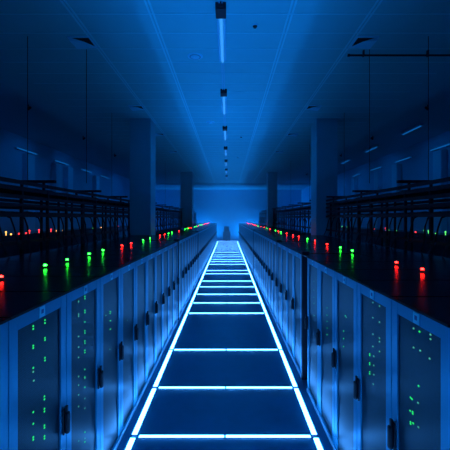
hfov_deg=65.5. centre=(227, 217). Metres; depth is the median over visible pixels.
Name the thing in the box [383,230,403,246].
tall cabinet
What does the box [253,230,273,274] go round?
tall cabinet
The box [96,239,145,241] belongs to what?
tall cabinet
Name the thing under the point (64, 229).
tall cabinet
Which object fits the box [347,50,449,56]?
ceiling pipe
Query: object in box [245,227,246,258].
tall cabinet
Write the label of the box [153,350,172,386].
light bar
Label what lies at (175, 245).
tall cabinet
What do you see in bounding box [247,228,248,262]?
tall cabinet
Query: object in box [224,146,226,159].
ceiling light
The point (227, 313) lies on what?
light bar
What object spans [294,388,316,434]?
light bar
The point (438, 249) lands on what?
tall cabinet
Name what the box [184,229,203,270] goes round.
tall cabinet
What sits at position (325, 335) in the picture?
tall cabinet
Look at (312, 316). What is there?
tall cabinet
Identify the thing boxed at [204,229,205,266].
tall cabinet
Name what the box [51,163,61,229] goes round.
wall pier
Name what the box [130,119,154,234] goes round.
square column
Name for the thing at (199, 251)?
tall cabinet
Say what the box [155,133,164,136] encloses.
ceiling vent
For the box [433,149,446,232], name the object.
wall pier
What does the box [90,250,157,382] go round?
tall cabinet
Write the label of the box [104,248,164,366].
tall cabinet
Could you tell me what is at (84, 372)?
tall cabinet
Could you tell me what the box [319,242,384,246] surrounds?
tall cabinet
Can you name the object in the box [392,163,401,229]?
wall pier
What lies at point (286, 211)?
rack
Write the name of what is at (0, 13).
trim
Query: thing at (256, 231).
tall cabinet
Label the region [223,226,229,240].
equipment unit
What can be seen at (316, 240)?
tall cabinet
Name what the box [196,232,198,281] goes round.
tall cabinet
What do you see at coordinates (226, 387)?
diffuser
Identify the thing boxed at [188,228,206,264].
tall cabinet
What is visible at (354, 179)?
wall pier
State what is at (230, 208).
wall
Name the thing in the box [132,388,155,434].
light bar
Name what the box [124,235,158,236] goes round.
tall cabinet
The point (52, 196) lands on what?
rack
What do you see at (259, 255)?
tall cabinet
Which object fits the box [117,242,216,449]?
trim
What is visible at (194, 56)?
ceiling vent
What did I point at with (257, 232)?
tall cabinet
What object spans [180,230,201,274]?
tall cabinet
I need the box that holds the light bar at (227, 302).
[227,302,259,302]
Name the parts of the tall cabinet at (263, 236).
door, perforated panel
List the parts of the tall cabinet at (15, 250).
perforated panel, door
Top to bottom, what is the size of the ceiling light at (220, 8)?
0.120 m
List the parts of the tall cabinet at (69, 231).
perforated panel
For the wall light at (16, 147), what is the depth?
14.67 m
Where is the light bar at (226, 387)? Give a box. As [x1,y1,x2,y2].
[226,387,292,388]
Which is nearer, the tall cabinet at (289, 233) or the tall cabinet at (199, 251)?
the tall cabinet at (289, 233)
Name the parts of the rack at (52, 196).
post, post, post, post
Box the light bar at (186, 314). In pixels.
[170,313,187,348]
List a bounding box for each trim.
[0,13,449,176]
[60,0,382,182]
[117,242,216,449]
[155,184,310,189]
[238,241,332,449]
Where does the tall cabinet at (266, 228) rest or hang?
on the floor
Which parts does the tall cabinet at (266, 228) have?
door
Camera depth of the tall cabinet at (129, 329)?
4.47 m
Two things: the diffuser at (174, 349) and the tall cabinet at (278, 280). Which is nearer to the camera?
the diffuser at (174, 349)
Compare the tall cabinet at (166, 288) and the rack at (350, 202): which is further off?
the rack at (350, 202)
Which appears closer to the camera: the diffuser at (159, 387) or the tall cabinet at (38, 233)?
the diffuser at (159, 387)
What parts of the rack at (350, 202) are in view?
post, post, post, rail, post, post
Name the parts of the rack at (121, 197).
rail, post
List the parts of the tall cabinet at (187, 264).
perforated panel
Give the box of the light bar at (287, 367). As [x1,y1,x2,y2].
[279,350,297,386]
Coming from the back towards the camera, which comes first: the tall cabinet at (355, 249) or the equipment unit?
the equipment unit
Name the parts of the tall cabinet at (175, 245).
door, perforated panel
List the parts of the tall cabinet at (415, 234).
perforated panel, door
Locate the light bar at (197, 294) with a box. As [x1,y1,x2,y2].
[197,294,226,294]
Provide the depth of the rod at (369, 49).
7.04 m
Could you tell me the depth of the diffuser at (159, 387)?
5.34 m
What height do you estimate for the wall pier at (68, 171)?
5.300 m
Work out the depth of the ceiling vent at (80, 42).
6.72 m
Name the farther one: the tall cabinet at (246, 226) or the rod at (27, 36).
the tall cabinet at (246, 226)
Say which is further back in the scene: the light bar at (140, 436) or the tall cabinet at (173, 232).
the tall cabinet at (173, 232)
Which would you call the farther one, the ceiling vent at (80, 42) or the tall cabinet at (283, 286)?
the tall cabinet at (283, 286)
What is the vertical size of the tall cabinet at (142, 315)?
2.070 m
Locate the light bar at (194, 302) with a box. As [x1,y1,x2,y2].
[194,302,225,302]
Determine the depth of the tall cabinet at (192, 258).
12.20 m
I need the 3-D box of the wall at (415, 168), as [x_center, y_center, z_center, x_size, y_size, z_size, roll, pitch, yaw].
[8.700,-0.400,20.000,0.200,6.200,42.000,0,0,0]
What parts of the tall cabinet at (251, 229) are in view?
perforated panel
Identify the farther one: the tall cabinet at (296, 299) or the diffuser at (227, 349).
the diffuser at (227, 349)
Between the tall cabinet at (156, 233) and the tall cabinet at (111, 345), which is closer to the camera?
the tall cabinet at (111, 345)
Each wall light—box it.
[16,147,36,154]
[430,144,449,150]
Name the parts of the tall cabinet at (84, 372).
door, perforated panel, handle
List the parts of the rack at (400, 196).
post, post, post, post, post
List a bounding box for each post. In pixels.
[174,239,178,319]
[253,229,255,272]
[276,240,281,323]
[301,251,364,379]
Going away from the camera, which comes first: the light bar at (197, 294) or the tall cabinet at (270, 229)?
the light bar at (197, 294)
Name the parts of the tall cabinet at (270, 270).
perforated panel, door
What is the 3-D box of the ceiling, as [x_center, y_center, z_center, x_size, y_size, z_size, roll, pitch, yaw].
[0.000,-3.450,20.000,17.200,0.100,42.000,0,0,0]
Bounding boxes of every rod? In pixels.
[27,36,27,180]
[86,49,86,182]
[309,144,309,202]
[369,49,369,182]
[428,36,428,180]
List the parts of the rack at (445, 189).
post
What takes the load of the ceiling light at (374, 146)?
attached to the ceiling
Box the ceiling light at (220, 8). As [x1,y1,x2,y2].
[215,1,225,89]
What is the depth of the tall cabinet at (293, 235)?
10.97 m
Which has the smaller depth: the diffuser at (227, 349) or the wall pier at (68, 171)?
the diffuser at (227, 349)
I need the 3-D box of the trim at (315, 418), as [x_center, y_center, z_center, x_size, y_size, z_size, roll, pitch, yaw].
[1.135,2.598,19.750,0.090,0.004,39.500,0,0,0]
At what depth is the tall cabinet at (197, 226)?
23.87 m
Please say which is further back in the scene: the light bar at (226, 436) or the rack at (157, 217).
the rack at (157, 217)
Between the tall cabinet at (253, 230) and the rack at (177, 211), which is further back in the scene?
the rack at (177, 211)
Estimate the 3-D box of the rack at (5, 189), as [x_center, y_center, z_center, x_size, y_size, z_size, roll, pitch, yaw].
[-3.813,0.940,5.395,1.158,3.320,2.390,0,0,0]
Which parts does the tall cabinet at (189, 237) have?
door, perforated panel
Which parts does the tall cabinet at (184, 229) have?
perforated panel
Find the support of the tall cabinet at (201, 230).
on the floor
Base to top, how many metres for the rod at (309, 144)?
2.700 m
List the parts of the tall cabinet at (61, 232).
perforated panel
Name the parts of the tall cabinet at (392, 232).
perforated panel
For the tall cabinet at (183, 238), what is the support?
on the floor
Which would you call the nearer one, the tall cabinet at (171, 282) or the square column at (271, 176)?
the tall cabinet at (171, 282)
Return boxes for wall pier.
[22,153,34,231]
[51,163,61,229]
[64,166,72,228]
[93,175,99,226]
[351,177,356,226]
[374,170,381,228]
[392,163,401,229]
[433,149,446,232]
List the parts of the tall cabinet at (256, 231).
perforated panel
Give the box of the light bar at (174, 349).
[174,349,225,350]
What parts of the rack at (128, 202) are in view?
rail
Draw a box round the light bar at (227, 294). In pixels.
[227,294,256,294]
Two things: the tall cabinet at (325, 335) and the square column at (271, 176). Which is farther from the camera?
the square column at (271, 176)
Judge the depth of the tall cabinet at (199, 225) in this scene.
26.73 m
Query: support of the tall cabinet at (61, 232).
on the floor
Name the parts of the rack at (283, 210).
rail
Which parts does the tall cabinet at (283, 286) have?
door, perforated panel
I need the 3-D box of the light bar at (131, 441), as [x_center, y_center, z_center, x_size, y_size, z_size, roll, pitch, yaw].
[-1.120,2.594,3.553,0.072,0.013,1.143,0,0,0]
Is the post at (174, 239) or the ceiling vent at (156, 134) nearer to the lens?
the post at (174, 239)
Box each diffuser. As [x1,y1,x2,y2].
[159,387,224,387]
[174,349,225,349]
[226,387,291,387]
[227,349,277,349]
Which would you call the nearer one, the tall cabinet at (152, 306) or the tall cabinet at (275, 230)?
the tall cabinet at (152, 306)
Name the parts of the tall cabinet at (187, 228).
perforated panel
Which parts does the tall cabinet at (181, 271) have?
perforated panel, door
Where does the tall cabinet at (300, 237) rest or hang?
on the floor
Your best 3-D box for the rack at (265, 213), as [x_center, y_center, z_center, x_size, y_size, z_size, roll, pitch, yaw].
[3.753,0.940,31.795,1.158,3.320,2.390,0,0,0]
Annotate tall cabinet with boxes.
[0,231,10,257]
[0,252,95,260]
[0,275,103,449]
[0,292,69,449]
[0,318,9,449]
[3,233,24,255]
[6,230,36,253]
[8,264,123,449]
[24,230,45,251]
[35,230,65,247]
[39,247,114,251]
[43,259,138,436]
[49,229,56,249]
[49,230,73,246]
[64,229,87,242]
[67,242,133,246]
[69,253,149,407]
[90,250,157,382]
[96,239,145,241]
[99,227,103,240]
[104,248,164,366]
[112,237,152,238]
[115,245,170,351]
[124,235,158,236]
[127,243,174,339]
[134,239,178,328]
[144,238,183,318]
[151,237,186,310]
[155,232,172,234]
[157,235,189,303]
[161,234,191,297]
[165,233,193,293]
[169,232,195,289]
[173,232,196,285]
[176,231,200,278]
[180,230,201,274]
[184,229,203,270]
[187,228,204,268]
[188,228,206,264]
[192,227,207,261]
[196,226,209,256]
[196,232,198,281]
[197,226,209,255]
[199,225,211,251]
[201,230,202,272]
[203,224,213,246]
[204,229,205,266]
[207,227,208,260]
[241,224,251,246]
[243,225,255,251]
[244,226,258,255]
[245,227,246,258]
[247,227,262,260]
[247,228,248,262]
[249,228,265,264]
[249,228,266,267]
[250,229,269,269]
[251,229,270,271]
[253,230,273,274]
[254,230,275,278]
[255,231,278,280]
[256,232,281,284]
[258,233,284,287]
[259,233,288,291]
[261,235,291,295]
[263,235,295,302]
[265,236,299,306]
[268,238,306,313]
[271,238,313,322]
[275,240,321,333]
[280,244,329,344]
[282,232,310,234]
[285,246,343,359]
[291,250,357,377]
[293,235,329,236]
[300,237,340,238]
[305,256,388,414]
[308,239,357,241]
[316,261,414,449]
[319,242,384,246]
[331,268,449,449]
[337,247,412,251]
[353,280,449,449]
[358,228,377,241]
[368,229,392,244]
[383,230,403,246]
[387,297,449,449]
[389,261,449,275]
[390,230,420,248]
[408,231,434,252]
[419,230,449,254]
[434,231,448,256]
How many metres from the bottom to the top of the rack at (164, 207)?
3.320 m
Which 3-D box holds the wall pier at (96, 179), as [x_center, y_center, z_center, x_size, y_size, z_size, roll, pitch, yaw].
[-8.475,-0.050,22.500,0.240,5.300,0.560,0,0,0]
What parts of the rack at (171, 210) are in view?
rail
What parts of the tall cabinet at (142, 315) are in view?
perforated panel, door, rail, handle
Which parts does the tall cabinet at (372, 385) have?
handle, name plate, perforated panel, door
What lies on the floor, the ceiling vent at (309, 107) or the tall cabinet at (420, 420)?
the tall cabinet at (420, 420)
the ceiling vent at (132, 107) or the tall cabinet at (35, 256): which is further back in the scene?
the ceiling vent at (132, 107)
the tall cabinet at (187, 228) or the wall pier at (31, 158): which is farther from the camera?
the tall cabinet at (187, 228)
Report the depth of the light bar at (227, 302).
10.72 m
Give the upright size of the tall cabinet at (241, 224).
2.070 m
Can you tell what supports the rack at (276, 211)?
on the floor
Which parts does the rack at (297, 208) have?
rail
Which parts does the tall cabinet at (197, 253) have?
perforated panel, door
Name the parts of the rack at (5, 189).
post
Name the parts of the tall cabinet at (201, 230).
perforated panel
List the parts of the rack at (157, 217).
rail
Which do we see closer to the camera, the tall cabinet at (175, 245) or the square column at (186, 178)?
the tall cabinet at (175, 245)
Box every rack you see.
[0,177,48,256]
[0,180,97,254]
[57,190,125,247]
[93,196,130,241]
[117,202,155,237]
[155,202,165,229]
[155,204,172,228]
[155,206,178,230]
[162,207,182,229]
[168,208,182,228]
[262,211,277,226]
[272,207,292,229]
[272,208,286,228]
[276,206,299,230]
[282,204,308,232]
[289,202,310,230]
[298,200,337,237]
[310,196,360,241]
[328,190,395,247]
[355,180,449,254]
[404,177,449,256]
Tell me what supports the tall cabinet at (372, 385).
on the floor
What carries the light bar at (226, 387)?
on the floor
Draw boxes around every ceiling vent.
[67,36,97,48]
[128,105,144,110]
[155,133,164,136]
[187,52,202,59]
[287,133,298,136]
[305,105,321,110]
[349,36,378,48]
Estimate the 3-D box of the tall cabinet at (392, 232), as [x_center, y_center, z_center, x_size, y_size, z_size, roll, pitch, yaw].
[7.785,1.561,15.400,1.030,2.078,0.790,0,0,0]
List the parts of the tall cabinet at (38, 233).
door, perforated panel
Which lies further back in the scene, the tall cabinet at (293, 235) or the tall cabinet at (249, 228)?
the tall cabinet at (249, 228)
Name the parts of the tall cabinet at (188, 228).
door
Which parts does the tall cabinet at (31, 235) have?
door, perforated panel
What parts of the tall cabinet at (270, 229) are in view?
perforated panel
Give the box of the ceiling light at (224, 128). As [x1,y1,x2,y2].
[223,126,226,139]
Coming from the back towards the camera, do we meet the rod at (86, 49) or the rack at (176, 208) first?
the rack at (176, 208)
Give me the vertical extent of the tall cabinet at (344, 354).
2.070 m
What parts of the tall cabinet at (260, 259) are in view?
perforated panel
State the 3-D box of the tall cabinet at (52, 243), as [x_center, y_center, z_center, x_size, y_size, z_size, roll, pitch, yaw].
[-7.785,1.521,14.600,1.030,2.158,0.790,0,0,0]
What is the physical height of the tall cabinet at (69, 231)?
2.158 m
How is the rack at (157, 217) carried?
on the floor
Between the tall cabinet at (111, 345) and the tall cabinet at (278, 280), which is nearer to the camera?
the tall cabinet at (111, 345)
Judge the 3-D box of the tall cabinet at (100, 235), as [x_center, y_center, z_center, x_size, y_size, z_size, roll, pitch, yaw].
[-7.785,1.561,20.200,1.030,2.078,0.790,0,0,0]
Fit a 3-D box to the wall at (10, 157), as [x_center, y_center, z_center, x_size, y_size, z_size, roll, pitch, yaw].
[-8.700,-0.400,20.000,0.200,6.200,42.000,0,0,0]
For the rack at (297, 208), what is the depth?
16.98 m
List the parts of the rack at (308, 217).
rail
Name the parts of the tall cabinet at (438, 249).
perforated panel, door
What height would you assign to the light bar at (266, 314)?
0.013 m
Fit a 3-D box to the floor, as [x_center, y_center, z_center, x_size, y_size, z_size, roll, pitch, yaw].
[0.000,2.650,20.000,17.200,0.100,42.000,0,0,0]
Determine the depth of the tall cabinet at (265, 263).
10.93 m
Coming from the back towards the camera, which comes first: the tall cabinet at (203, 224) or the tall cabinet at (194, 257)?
the tall cabinet at (203, 224)
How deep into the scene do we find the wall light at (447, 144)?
13.91 m
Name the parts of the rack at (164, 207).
rail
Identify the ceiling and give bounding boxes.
[0,0,449,183]
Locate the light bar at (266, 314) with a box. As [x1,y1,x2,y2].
[265,313,281,348]
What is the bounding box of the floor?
[123,240,324,449]
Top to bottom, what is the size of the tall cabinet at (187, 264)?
2.070 m
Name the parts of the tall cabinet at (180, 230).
door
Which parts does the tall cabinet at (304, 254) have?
post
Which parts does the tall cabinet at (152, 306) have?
perforated panel, door, rail, handle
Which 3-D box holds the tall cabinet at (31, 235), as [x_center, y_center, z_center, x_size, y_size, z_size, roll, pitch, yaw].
[-7.785,1.521,13.000,1.030,2.158,0.790,0,0,0]
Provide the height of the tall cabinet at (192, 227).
2.027 m
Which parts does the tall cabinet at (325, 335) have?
handle, rail, door, perforated panel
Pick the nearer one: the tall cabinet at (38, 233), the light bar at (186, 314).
the light bar at (186, 314)
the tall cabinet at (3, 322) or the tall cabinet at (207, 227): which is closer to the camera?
the tall cabinet at (3, 322)
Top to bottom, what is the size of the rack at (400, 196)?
3.320 m
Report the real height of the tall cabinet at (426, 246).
2.158 m
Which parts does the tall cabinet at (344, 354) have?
handle, door, perforated panel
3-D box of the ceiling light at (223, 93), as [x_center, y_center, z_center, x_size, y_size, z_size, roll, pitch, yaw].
[-0.115,-3.339,11.025,0.170,0.120,3.730,0,0,0]
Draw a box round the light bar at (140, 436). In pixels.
[138,435,224,437]
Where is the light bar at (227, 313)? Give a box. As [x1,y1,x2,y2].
[227,313,263,313]
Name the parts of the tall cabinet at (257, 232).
door, perforated panel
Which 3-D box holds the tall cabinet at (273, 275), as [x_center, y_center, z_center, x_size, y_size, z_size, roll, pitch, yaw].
[1.630,1.565,8.950,0.980,2.070,0.694,0,0,0]
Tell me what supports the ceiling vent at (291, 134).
in the ceiling
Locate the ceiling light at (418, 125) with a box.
[401,123,423,134]
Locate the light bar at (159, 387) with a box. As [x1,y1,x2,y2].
[158,387,224,388]
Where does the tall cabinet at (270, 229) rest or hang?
on the floor
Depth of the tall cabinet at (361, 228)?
19.12 m
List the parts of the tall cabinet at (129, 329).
perforated panel, rail, door, handle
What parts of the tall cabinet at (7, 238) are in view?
perforated panel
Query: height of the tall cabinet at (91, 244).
2.020 m
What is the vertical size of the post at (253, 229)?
2.060 m
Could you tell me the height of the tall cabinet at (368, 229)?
2.078 m
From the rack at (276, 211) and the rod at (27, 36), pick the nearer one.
the rod at (27, 36)
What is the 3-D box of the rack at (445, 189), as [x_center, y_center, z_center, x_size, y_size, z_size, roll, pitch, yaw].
[3.753,0.940,5.395,1.158,3.320,2.390,0,0,0]
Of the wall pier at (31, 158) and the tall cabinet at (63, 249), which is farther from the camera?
the wall pier at (31, 158)
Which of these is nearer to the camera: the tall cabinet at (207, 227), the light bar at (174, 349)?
the light bar at (174, 349)
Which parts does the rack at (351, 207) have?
post, rail, post, post, post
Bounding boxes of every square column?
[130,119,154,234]
[180,172,193,225]
[267,172,276,226]
[311,119,336,237]
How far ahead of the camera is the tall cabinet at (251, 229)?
17.90 m
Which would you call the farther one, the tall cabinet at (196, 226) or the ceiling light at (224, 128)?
the tall cabinet at (196, 226)
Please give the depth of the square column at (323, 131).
11.95 m
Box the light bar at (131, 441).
[125,438,135,449]
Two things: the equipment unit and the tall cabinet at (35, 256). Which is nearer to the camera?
the tall cabinet at (35, 256)
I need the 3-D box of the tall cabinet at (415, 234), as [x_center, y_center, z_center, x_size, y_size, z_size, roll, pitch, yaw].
[7.785,1.561,13.800,1.030,2.078,0.790,0,0,0]
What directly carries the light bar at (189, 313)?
on the floor
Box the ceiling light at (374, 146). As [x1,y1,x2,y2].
[364,145,378,151]
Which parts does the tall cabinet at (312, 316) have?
handle, door, rail, perforated panel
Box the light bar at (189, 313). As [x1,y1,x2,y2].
[189,313,225,313]
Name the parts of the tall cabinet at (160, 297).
perforated panel, door, rail, handle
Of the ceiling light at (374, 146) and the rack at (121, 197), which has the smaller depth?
the rack at (121, 197)
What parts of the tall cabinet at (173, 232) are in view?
perforated panel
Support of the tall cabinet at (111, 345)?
on the floor
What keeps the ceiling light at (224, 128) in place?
attached to the ceiling
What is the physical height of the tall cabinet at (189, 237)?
2.070 m
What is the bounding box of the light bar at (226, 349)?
[226,349,277,350]
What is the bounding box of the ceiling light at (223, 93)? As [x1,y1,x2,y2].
[220,89,226,126]
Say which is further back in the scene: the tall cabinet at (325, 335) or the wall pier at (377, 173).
the wall pier at (377, 173)
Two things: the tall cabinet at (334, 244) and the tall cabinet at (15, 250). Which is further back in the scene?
the tall cabinet at (15, 250)
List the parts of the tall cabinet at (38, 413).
perforated panel, name plate, handle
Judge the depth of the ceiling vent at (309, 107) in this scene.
10.71 m
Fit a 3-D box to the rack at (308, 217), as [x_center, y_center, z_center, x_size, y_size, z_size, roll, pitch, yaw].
[3.753,0.940,14.995,1.158,3.320,2.390,0,0,0]
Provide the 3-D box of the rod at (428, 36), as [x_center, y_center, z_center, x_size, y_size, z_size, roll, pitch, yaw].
[3.750,-2.050,6.550,0.010,2.700,0.012,0,0,0]
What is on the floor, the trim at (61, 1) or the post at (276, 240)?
the post at (276, 240)
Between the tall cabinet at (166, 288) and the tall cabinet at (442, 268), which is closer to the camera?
the tall cabinet at (442, 268)
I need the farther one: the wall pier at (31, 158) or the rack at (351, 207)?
the wall pier at (31, 158)
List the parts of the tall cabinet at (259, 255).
perforated panel, door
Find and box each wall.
[0,128,129,233]
[155,190,300,239]
[301,130,449,232]
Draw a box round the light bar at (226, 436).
[225,435,310,437]
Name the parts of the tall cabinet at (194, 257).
perforated panel, door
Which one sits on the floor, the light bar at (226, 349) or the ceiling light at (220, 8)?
the light bar at (226, 349)
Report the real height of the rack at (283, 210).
3.320 m
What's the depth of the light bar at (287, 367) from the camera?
5.98 m
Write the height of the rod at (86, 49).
2.700 m
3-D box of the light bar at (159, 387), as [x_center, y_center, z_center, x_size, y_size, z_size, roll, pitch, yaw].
[-0.551,2.594,5.350,1.020,0.013,0.048,0,0,0]
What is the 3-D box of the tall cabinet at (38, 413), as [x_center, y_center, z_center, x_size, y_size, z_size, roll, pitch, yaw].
[-1.700,1.586,2.370,0.980,2.027,0.714,0,0,0]
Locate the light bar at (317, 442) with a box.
[313,438,323,449]
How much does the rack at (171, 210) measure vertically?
3.320 m
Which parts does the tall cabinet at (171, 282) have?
perforated panel, door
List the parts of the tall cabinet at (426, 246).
door, perforated panel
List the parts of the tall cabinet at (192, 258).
perforated panel, door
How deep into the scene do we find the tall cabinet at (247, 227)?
21.41 m
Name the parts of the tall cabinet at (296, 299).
handle, door, rail, perforated panel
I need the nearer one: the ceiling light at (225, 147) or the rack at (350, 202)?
the rack at (350, 202)
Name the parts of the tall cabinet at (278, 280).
door, perforated panel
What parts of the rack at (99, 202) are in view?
post, post, post, rail, post, post, post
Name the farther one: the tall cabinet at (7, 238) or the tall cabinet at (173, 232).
the tall cabinet at (173, 232)
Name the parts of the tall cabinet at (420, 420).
handle, name plate, perforated panel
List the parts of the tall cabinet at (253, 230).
perforated panel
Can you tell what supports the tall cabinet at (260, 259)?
on the floor
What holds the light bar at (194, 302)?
on the floor
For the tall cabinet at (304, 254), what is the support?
on the floor
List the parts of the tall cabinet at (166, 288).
perforated panel, door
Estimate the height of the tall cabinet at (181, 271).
2.070 m
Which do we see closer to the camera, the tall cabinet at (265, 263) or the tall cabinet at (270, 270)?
the tall cabinet at (270, 270)
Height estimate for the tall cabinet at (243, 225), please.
2.070 m
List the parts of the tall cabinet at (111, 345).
door, perforated panel, rail, handle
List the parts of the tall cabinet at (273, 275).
door, perforated panel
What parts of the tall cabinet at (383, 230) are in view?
perforated panel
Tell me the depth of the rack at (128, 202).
14.71 m
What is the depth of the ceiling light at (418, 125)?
13.00 m
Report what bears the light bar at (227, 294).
on the floor
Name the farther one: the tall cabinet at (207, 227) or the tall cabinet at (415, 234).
the tall cabinet at (207, 227)
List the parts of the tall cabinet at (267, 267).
door, perforated panel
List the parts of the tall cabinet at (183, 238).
perforated panel, door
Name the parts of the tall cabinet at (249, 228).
door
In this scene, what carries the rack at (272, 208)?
on the floor
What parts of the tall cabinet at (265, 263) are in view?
perforated panel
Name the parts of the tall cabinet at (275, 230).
perforated panel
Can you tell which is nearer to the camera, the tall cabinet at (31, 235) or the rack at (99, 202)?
the rack at (99, 202)
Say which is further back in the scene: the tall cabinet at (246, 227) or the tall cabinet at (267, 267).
the tall cabinet at (246, 227)
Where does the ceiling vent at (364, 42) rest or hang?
in the ceiling
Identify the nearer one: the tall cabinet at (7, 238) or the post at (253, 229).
the tall cabinet at (7, 238)
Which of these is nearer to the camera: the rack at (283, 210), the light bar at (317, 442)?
the light bar at (317, 442)
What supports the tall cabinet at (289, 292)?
on the floor
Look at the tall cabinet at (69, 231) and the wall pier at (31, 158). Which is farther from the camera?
the tall cabinet at (69, 231)
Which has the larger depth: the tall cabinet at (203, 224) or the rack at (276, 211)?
the tall cabinet at (203, 224)
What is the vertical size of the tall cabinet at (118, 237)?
2.020 m
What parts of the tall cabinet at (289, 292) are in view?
rail, door, perforated panel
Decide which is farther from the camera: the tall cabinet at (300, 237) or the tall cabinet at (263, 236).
the tall cabinet at (263, 236)
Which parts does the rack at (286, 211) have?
rail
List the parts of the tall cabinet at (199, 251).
perforated panel, door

